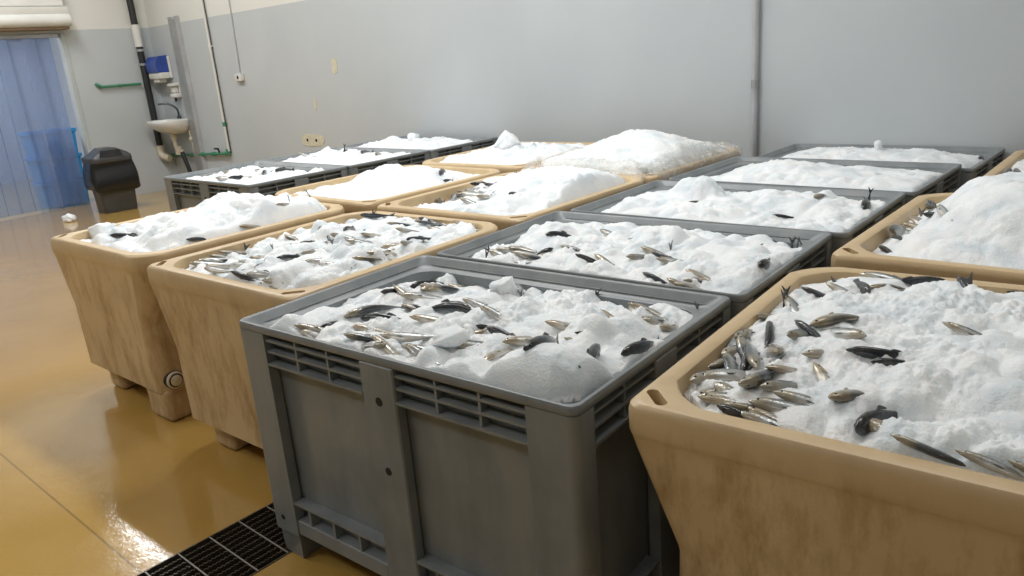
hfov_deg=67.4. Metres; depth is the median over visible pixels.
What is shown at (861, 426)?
fish
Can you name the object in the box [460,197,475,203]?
fish
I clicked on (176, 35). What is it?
cable tray
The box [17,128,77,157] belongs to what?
crate
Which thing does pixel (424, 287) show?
fish
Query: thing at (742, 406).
fish
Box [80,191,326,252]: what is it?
crushed ice
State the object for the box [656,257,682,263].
fish
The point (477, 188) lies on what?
fish
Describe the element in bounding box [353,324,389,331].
fish
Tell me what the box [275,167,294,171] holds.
fish
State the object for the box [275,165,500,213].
tub
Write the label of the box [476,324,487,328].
fish
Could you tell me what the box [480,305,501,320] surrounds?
fish
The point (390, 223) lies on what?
fish
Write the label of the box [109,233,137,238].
fish
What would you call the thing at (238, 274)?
fish
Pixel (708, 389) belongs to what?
fish
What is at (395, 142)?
crushed ice
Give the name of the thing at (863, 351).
fish
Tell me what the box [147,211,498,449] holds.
tub
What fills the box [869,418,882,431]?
fish
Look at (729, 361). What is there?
fish
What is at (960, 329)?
fish
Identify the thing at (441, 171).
fish
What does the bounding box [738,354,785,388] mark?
fish
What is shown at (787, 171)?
crushed ice
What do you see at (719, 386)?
fish
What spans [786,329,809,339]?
fish
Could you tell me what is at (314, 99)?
wall patch
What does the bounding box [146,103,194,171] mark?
washbasin
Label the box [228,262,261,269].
fish
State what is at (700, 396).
fish
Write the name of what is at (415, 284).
fish
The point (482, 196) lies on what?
fish
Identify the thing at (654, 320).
fish
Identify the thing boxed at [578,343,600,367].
fish
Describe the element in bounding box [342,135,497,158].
bin
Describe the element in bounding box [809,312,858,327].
fish
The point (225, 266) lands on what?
fish
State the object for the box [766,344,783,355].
fish
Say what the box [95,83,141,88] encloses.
pipe
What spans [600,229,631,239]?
fish
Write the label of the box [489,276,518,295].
lump
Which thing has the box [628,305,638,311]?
fish
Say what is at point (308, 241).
fish
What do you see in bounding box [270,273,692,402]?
crushed ice
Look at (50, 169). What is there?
crate
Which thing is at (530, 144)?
lump
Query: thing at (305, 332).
fish
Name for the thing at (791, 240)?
fish
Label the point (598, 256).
fish
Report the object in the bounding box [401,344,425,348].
fish
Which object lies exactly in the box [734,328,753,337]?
fish
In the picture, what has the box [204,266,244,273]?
fish
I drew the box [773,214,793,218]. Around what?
fish
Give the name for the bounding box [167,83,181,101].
soap dispenser
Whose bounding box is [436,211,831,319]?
bin
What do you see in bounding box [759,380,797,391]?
fish
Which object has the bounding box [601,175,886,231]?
crushed ice
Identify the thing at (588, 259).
fish
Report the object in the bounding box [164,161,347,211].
bin
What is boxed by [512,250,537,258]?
fish
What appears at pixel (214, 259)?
fish
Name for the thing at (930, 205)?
fish
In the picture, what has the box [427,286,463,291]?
fish
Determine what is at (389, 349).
fish
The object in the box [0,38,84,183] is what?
curtain
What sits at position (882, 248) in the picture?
fish
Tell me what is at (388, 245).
fish
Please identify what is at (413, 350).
fish
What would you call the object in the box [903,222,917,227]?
fish
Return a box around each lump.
[62,213,76,221]
[88,222,115,238]
[407,133,418,140]
[431,326,470,347]
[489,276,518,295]
[493,130,520,148]
[525,142,536,148]
[874,140,882,149]
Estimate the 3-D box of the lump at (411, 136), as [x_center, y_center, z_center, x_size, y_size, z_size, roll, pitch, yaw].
[-0.852,-1.290,6.635,0.101,0.101,0.099,3,19,24]
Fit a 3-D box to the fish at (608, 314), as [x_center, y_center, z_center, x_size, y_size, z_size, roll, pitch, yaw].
[0.301,0.104,2.003,0.031,0.068,0.189,-18,22,-38]
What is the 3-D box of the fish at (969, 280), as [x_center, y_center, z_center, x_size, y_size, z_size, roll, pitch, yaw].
[1.233,0.044,2.027,0.108,0.186,0.026,-5,17,0]
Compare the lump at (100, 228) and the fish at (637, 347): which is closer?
the fish at (637, 347)
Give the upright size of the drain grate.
0.038 m
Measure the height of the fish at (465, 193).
0.047 m
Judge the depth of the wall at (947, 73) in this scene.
5.92 m
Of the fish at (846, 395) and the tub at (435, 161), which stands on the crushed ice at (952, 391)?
the fish at (846, 395)
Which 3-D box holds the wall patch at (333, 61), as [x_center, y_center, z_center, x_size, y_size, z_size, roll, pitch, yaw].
[-1.846,-2.308,7.974,0.096,0.164,0.004,10,23,40]
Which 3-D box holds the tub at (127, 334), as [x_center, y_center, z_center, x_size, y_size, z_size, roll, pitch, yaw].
[-1.509,0.043,3.969,0.970,0.800,1.130,10,22,39]
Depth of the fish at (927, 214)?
2.69 m
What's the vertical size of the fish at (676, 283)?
0.044 m
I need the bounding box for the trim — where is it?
[57,33,91,154]
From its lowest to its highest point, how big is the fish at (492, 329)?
0.052 m
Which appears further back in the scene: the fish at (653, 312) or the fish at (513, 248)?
the fish at (513, 248)
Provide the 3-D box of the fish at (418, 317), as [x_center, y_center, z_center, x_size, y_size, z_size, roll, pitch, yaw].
[-0.197,0.096,2.178,0.199,0.040,0.033,0,18,14]
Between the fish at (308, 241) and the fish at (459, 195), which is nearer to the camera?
the fish at (308, 241)
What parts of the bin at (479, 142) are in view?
corner post, post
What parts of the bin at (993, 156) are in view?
corner post, post, corner post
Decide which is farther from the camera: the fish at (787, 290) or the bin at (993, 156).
the bin at (993, 156)
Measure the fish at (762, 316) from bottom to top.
0.054 m
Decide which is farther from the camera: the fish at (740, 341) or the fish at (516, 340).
the fish at (516, 340)
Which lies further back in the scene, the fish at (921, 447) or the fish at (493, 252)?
the fish at (493, 252)
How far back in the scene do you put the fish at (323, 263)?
2.81 m
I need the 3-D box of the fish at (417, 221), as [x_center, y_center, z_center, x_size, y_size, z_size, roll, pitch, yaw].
[-0.361,-0.287,3.420,0.200,0.026,0.026,8,21,34]
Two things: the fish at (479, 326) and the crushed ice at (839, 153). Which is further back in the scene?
the crushed ice at (839, 153)
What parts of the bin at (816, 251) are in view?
corner post, post, corner post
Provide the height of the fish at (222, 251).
0.049 m
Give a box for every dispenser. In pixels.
[145,55,172,82]
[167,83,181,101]
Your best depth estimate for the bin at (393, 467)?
1.96 m
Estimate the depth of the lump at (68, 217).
8.83 m
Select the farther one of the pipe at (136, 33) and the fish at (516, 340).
the pipe at (136, 33)
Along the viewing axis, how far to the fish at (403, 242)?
2.95 m
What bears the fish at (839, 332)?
on the crushed ice at (952, 391)
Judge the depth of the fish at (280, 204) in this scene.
3.75 m
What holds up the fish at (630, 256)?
on the crushed ice at (731, 261)
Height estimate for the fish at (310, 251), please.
0.046 m
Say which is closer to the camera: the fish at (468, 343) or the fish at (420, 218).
the fish at (468, 343)
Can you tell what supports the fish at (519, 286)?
on the crushed ice at (550, 371)
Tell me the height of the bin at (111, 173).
0.755 m
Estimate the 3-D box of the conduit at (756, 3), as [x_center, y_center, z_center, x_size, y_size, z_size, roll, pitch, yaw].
[1.556,-2.163,4.870,0.090,3.980,0.052,10,23,40]
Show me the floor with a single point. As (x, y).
(94, 481)
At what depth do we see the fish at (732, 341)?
1.84 m
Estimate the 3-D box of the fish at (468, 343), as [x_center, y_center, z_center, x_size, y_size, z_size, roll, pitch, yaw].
[-0.058,0.154,1.983,0.197,0.060,0.033,-8,17,-11]
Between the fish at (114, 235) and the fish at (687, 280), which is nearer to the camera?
the fish at (687, 280)
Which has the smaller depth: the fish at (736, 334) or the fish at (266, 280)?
the fish at (736, 334)
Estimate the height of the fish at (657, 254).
0.053 m
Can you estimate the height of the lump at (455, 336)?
0.054 m
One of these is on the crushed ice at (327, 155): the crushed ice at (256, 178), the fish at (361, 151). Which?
the fish at (361, 151)
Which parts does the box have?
rail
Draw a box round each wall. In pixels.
[0,0,177,194]
[143,0,1023,173]
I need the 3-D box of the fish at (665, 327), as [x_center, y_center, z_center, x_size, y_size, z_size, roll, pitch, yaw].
[0.444,0.097,2.090,0.041,0.054,0.195,8,21,34]
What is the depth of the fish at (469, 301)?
2.29 m
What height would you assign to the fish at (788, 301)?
0.036 m
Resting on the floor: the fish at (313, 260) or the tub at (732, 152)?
the tub at (732, 152)
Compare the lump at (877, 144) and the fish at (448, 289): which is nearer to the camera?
the fish at (448, 289)
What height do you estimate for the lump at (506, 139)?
0.151 m
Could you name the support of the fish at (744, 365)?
on the crushed ice at (952, 391)
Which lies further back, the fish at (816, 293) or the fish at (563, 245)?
the fish at (563, 245)
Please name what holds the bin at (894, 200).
on the floor
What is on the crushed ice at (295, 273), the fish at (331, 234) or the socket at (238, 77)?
the fish at (331, 234)
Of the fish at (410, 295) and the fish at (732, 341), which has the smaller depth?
the fish at (732, 341)
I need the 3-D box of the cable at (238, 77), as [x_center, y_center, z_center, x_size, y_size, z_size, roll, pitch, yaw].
[-3.346,-3.711,8.784,0.222,2.600,0.048,10,23,40]
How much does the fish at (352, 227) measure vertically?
0.088 m
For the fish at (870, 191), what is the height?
0.147 m
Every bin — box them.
[81,147,140,213]
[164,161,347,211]
[239,255,730,575]
[261,147,429,175]
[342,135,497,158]
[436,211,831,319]
[570,180,905,266]
[669,156,961,203]
[757,144,1004,186]
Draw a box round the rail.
[0,34,58,39]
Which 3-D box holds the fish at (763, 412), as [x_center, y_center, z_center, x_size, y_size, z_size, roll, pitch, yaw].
[0.537,0.273,1.433,0.220,0.062,0.040,12,23,42]
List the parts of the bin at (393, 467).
corner post, rail, post, rail, corner post, rail, post, corner post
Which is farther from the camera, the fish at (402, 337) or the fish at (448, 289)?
the fish at (448, 289)
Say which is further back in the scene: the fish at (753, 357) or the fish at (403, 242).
the fish at (403, 242)
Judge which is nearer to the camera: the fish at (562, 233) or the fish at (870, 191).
the fish at (562, 233)
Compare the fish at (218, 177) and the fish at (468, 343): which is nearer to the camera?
the fish at (468, 343)
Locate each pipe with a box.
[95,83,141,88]
[126,0,172,161]
[170,148,230,156]
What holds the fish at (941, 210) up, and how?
on the crushed ice at (986, 213)
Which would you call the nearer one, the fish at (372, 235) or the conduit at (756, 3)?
the fish at (372, 235)
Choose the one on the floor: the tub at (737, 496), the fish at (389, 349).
the tub at (737, 496)
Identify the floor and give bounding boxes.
[0,179,380,575]
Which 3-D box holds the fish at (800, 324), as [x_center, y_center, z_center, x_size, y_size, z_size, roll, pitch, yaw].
[0.710,0.130,1.748,0.033,0.062,0.225,-7,17,-9]
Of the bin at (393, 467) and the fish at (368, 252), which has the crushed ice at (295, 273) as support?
the fish at (368, 252)
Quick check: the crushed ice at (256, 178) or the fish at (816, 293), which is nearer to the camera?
the fish at (816, 293)
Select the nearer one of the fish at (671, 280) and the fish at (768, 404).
the fish at (768, 404)
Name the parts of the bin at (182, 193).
corner post, post, corner post, post, corner post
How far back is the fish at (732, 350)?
1.78 m
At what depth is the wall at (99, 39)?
10.10 m
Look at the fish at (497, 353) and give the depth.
1.89 m
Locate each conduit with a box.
[200,0,231,152]
[750,0,759,156]
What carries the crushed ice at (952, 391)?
in the tub at (737, 496)
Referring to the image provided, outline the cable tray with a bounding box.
[167,16,207,170]
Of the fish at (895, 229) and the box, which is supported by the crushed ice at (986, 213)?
the fish at (895, 229)
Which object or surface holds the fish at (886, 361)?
on the crushed ice at (952, 391)
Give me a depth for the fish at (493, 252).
2.79 m
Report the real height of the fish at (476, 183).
0.038 m
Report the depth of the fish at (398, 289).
2.53 m
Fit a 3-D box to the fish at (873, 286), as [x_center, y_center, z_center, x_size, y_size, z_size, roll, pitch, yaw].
[1.058,0.013,2.111,0.193,0.069,0.041,-7,17,-9]
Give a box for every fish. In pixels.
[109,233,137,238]
[186,237,205,241]
[190,261,223,265]
[196,257,229,262]
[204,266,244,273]
[205,264,228,268]
[209,254,226,257]
[215,176,227,179]
[219,250,249,253]
[228,175,242,179]
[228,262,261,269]
[230,270,261,283]
[239,224,260,227]
[246,270,269,277]
[249,255,264,258]
[262,278,283,283]
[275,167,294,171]
[276,203,289,205]
[276,254,299,260]
[284,234,297,240]
[294,323,323,332]
[300,240,328,242]
[300,249,328,254]
[300,329,318,338]
[305,258,320,263]
[317,226,333,243]
[317,261,354,267]
[321,321,337,327]
[330,233,354,238]
[343,225,365,230]
[343,304,402,317]
[343,332,373,341]
[345,239,372,243]
[352,255,392,260]
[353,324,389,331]
[360,149,373,153]
[360,213,396,217]
[360,232,379,237]
[360,313,400,321]
[361,340,386,350]
[366,251,396,255]
[372,335,399,354]
[380,243,399,248]
[380,288,396,293]
[380,331,432,342]
[387,222,410,225]
[393,285,412,300]
[395,227,418,232]
[400,240,428,244]
[400,292,441,298]
[401,303,416,311]
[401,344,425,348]
[404,343,440,365]
[406,236,430,240]
[409,314,438,322]
[410,279,443,287]
[413,299,471,313]
[414,220,446,225]
[418,217,436,225]
[420,283,446,290]
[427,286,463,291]
[433,285,458,292]
[434,198,444,203]
[439,168,445,174]
[447,193,457,200]
[450,193,464,198]
[457,340,482,348]
[460,191,494,196]
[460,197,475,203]
[462,298,487,307]
[465,184,489,190]
[470,181,496,185]
[474,329,486,333]
[476,194,489,198]
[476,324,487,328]
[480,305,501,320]
[484,348,512,360]
[486,326,515,335]
[489,249,530,263]
[495,247,512,252]
[502,336,532,345]
[508,246,544,254]
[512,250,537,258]
[515,283,523,294]
[520,253,540,259]
[523,332,558,350]
[527,247,552,258]
[545,230,571,237]
[545,320,569,330]
[560,244,580,250]
[575,253,595,262]
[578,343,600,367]
[594,253,614,265]
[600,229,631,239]
[600,309,614,317]
[621,336,658,355]
[626,254,645,259]
[628,302,660,316]
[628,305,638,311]
[641,246,664,253]
[641,316,667,324]
[642,272,667,283]
[651,251,672,257]
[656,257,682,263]
[659,323,678,330]
[667,278,679,284]
[673,281,702,289]
[684,279,701,283]
[685,269,711,280]
[690,368,721,384]
[698,392,727,403]
[699,386,715,393]
[702,368,745,381]
[703,395,736,404]
[708,356,735,368]
[713,381,733,391]
[716,405,743,418]
[719,329,748,358]
[721,345,736,355]
[721,352,737,368]
[725,402,754,410]
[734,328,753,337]
[736,334,758,368]
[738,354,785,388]
[740,330,760,368]
[740,352,751,370]
[741,410,779,426]
[748,397,808,411]
[748,406,777,421]
[756,312,773,319]
[757,258,769,268]
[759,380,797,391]
[761,321,774,359]
[765,364,796,373]
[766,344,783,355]
[772,390,814,403]
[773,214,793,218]
[781,285,790,294]
[781,289,785,306]
[784,295,798,311]
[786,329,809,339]
[789,237,795,247]
[794,320,820,336]
[801,287,825,297]
[801,349,823,358]
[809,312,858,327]
[813,193,824,197]
[813,362,829,381]
[820,327,866,339]
[826,282,853,293]
[828,387,864,402]
[831,276,870,293]
[846,346,901,358]
[854,405,897,435]
[859,271,911,286]
[861,197,871,209]
[868,187,873,200]
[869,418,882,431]
[870,283,904,290]
[870,358,905,365]
[879,245,891,252]
[889,224,907,239]
[890,434,965,466]
[901,276,944,284]
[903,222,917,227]
[908,216,921,222]
[918,207,925,216]
[923,212,934,217]
[925,200,936,211]
[936,204,951,220]
[942,322,981,335]
[955,450,1023,480]
[956,275,967,287]
[960,271,972,284]
[1006,459,1023,471]
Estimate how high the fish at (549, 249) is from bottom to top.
0.079 m
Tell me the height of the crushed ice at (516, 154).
0.474 m
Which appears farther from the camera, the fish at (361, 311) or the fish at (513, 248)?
the fish at (513, 248)
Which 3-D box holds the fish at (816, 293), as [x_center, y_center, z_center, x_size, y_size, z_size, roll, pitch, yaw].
[0.882,0.040,2.104,0.023,0.060,0.197,-18,22,-37]
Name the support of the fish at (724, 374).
on the crushed ice at (952, 391)
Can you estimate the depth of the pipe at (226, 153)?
10.00 m
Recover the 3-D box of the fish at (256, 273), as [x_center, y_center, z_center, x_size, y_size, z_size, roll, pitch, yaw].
[-0.862,-0.045,2.682,0.200,0.030,0.030,4,19,25]
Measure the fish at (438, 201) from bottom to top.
0.067 m
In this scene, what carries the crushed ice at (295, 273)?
in the tub at (202, 313)
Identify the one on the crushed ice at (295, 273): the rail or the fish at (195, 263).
the fish at (195, 263)
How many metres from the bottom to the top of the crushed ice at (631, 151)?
0.582 m
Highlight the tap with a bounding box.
[157,103,181,118]
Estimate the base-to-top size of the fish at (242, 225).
0.059 m
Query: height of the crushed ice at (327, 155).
0.457 m
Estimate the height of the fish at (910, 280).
0.066 m
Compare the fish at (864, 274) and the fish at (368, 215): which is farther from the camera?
the fish at (368, 215)
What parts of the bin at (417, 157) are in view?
corner post, post, corner post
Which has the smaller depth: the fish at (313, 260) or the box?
the fish at (313, 260)
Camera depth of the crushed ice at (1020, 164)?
3.69 m
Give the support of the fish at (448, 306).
on the crushed ice at (550, 371)
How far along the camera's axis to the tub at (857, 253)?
2.40 m
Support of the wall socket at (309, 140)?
attached to the wall at (947, 73)
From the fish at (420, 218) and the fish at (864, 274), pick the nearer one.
the fish at (864, 274)
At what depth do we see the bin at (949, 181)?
3.95 m
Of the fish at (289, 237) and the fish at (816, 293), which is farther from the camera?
the fish at (289, 237)
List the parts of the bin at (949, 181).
corner post, post, corner post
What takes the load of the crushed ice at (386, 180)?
in the tub at (350, 206)
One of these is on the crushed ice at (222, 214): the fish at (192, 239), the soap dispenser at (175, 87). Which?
the fish at (192, 239)
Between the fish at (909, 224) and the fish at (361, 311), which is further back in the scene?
the fish at (909, 224)
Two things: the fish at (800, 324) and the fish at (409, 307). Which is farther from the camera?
the fish at (409, 307)
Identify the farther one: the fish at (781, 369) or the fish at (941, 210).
the fish at (941, 210)
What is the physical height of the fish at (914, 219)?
0.045 m
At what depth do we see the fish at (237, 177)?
5.46 m
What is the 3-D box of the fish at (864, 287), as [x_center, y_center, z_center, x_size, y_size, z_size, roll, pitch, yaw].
[0.951,-0.001,2.150,0.036,0.064,0.211,-6,17,-6]
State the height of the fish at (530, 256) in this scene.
0.035 m
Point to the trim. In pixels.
(61, 39)
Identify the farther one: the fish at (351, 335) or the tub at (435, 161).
the tub at (435, 161)
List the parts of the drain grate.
cross rod, cross rod, cross rod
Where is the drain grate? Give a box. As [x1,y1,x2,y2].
[136,502,291,575]
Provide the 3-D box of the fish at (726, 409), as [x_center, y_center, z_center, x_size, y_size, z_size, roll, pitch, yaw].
[0.496,0.283,1.466,0.218,0.093,0.028,7,21,33]
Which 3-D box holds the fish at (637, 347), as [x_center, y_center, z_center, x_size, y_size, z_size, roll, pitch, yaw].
[0.326,0.149,1.882,0.030,0.066,0.200,9,22,37]
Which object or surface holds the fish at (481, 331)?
on the crushed ice at (550, 371)
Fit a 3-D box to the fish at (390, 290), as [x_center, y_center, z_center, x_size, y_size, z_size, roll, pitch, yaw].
[-0.370,0.017,2.579,0.021,0.074,0.195,7,20,32]
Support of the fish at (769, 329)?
on the crushed ice at (952, 391)
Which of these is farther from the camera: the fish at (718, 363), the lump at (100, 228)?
the lump at (100, 228)
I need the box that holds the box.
[0,0,71,31]
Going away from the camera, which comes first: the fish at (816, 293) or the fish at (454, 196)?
the fish at (816, 293)
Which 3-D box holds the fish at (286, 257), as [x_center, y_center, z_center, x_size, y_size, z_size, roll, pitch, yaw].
[-0.836,-0.114,3.030,0.022,0.069,0.196,12,24,43]
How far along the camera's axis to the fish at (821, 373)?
1.59 m
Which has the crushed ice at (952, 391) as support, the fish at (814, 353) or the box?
the fish at (814, 353)
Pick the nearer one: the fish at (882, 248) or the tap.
the fish at (882, 248)
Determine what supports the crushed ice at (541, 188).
in the tub at (407, 205)
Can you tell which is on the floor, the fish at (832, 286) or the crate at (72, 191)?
the crate at (72, 191)
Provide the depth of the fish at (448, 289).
2.56 m
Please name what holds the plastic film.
on the tub at (732, 152)
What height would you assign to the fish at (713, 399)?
0.049 m
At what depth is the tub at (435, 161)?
5.11 m
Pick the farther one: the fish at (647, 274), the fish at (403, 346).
the fish at (647, 274)
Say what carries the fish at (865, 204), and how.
on the crushed ice at (831, 212)
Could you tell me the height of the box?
0.560 m
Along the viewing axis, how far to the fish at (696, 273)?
2.36 m
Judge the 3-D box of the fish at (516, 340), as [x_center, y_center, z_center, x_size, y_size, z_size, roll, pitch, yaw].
[0.070,0.137,2.001,0.199,0.045,0.034,-10,18,-16]
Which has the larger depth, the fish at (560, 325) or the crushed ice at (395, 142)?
the crushed ice at (395, 142)
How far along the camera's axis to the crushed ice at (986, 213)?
2.40 m
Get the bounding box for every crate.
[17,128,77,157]
[24,152,82,183]
[31,178,89,208]
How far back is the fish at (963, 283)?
2.04 m
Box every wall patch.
[313,97,316,110]
[331,58,336,73]
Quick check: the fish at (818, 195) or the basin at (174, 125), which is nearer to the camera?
the fish at (818, 195)
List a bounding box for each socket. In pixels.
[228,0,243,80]
[234,73,243,80]
[301,134,324,146]
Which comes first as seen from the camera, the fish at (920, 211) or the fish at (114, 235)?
the fish at (920, 211)
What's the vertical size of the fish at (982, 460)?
0.048 m
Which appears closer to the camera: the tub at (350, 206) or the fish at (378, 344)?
the fish at (378, 344)
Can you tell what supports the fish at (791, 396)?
on the crushed ice at (952, 391)
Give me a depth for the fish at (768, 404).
1.48 m
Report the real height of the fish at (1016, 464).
0.067 m
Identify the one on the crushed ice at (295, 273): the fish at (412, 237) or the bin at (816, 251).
the fish at (412, 237)
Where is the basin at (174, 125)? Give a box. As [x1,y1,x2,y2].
[146,118,188,133]
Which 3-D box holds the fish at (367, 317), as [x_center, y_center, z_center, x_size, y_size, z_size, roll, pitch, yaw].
[-0.350,0.102,2.240,0.201,0.059,0.033,-1,17,11]
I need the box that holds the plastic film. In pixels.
[530,146,741,176]
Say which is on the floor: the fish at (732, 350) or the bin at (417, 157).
the bin at (417, 157)
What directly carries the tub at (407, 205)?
on the floor
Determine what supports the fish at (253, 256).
on the crushed ice at (295, 273)
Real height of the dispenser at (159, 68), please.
0.345 m
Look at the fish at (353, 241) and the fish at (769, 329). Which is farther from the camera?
the fish at (353, 241)
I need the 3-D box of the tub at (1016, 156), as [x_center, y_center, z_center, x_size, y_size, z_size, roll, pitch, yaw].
[2.749,-0.155,3.534,0.970,0.800,1.130,10,23,40]
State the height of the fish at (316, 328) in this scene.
0.060 m
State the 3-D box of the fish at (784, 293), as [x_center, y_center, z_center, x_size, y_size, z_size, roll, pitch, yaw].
[0.742,0.082,2.087,0.026,0.164,0.051,-1,17,12]
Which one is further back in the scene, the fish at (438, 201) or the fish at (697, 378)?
the fish at (438, 201)
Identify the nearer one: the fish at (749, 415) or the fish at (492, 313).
the fish at (749, 415)
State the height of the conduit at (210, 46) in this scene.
3.460 m
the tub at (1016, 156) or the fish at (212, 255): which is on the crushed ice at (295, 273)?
the fish at (212, 255)
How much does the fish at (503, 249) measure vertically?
0.041 m
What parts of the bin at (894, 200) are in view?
corner post, post, corner post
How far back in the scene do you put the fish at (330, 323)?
2.22 m
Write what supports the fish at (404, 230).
on the crushed ice at (295, 273)
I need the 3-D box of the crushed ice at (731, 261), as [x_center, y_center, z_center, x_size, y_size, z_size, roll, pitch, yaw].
[0.435,0.004,2.840,1.106,0.450,0.706,9,22,38]
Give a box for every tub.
[50,202,344,420]
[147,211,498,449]
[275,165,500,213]
[377,171,643,230]
[422,141,595,173]
[521,147,738,183]
[629,267,1023,575]
[831,193,1023,284]
[984,150,1023,175]
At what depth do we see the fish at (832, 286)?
2.09 m
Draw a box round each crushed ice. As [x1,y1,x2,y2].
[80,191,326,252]
[185,216,475,288]
[186,166,323,184]
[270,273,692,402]
[281,146,410,164]
[294,164,479,200]
[358,136,473,149]
[416,165,626,215]
[440,142,587,164]
[471,221,802,293]
[541,129,726,173]
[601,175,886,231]
[683,277,1023,481]
[711,159,941,191]
[780,146,984,167]
[872,172,1023,269]
[1011,159,1023,171]
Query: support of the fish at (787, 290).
in the crushed ice at (952, 391)
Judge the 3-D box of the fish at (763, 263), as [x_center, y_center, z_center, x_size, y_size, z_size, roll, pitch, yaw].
[0.810,-0.070,2.453,0.034,0.081,0.198,5,19,28]
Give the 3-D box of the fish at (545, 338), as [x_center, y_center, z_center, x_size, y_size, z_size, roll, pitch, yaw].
[0.085,0.138,1.826,0.036,0.100,0.250,3,18,22]
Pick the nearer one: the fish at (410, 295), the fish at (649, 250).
the fish at (410, 295)
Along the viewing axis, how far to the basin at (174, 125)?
10.08 m
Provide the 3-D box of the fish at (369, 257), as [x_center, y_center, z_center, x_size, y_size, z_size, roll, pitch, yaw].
[-0.496,-0.108,2.868,0.196,0.045,0.033,-9,18,-14]
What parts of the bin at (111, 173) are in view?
bin lid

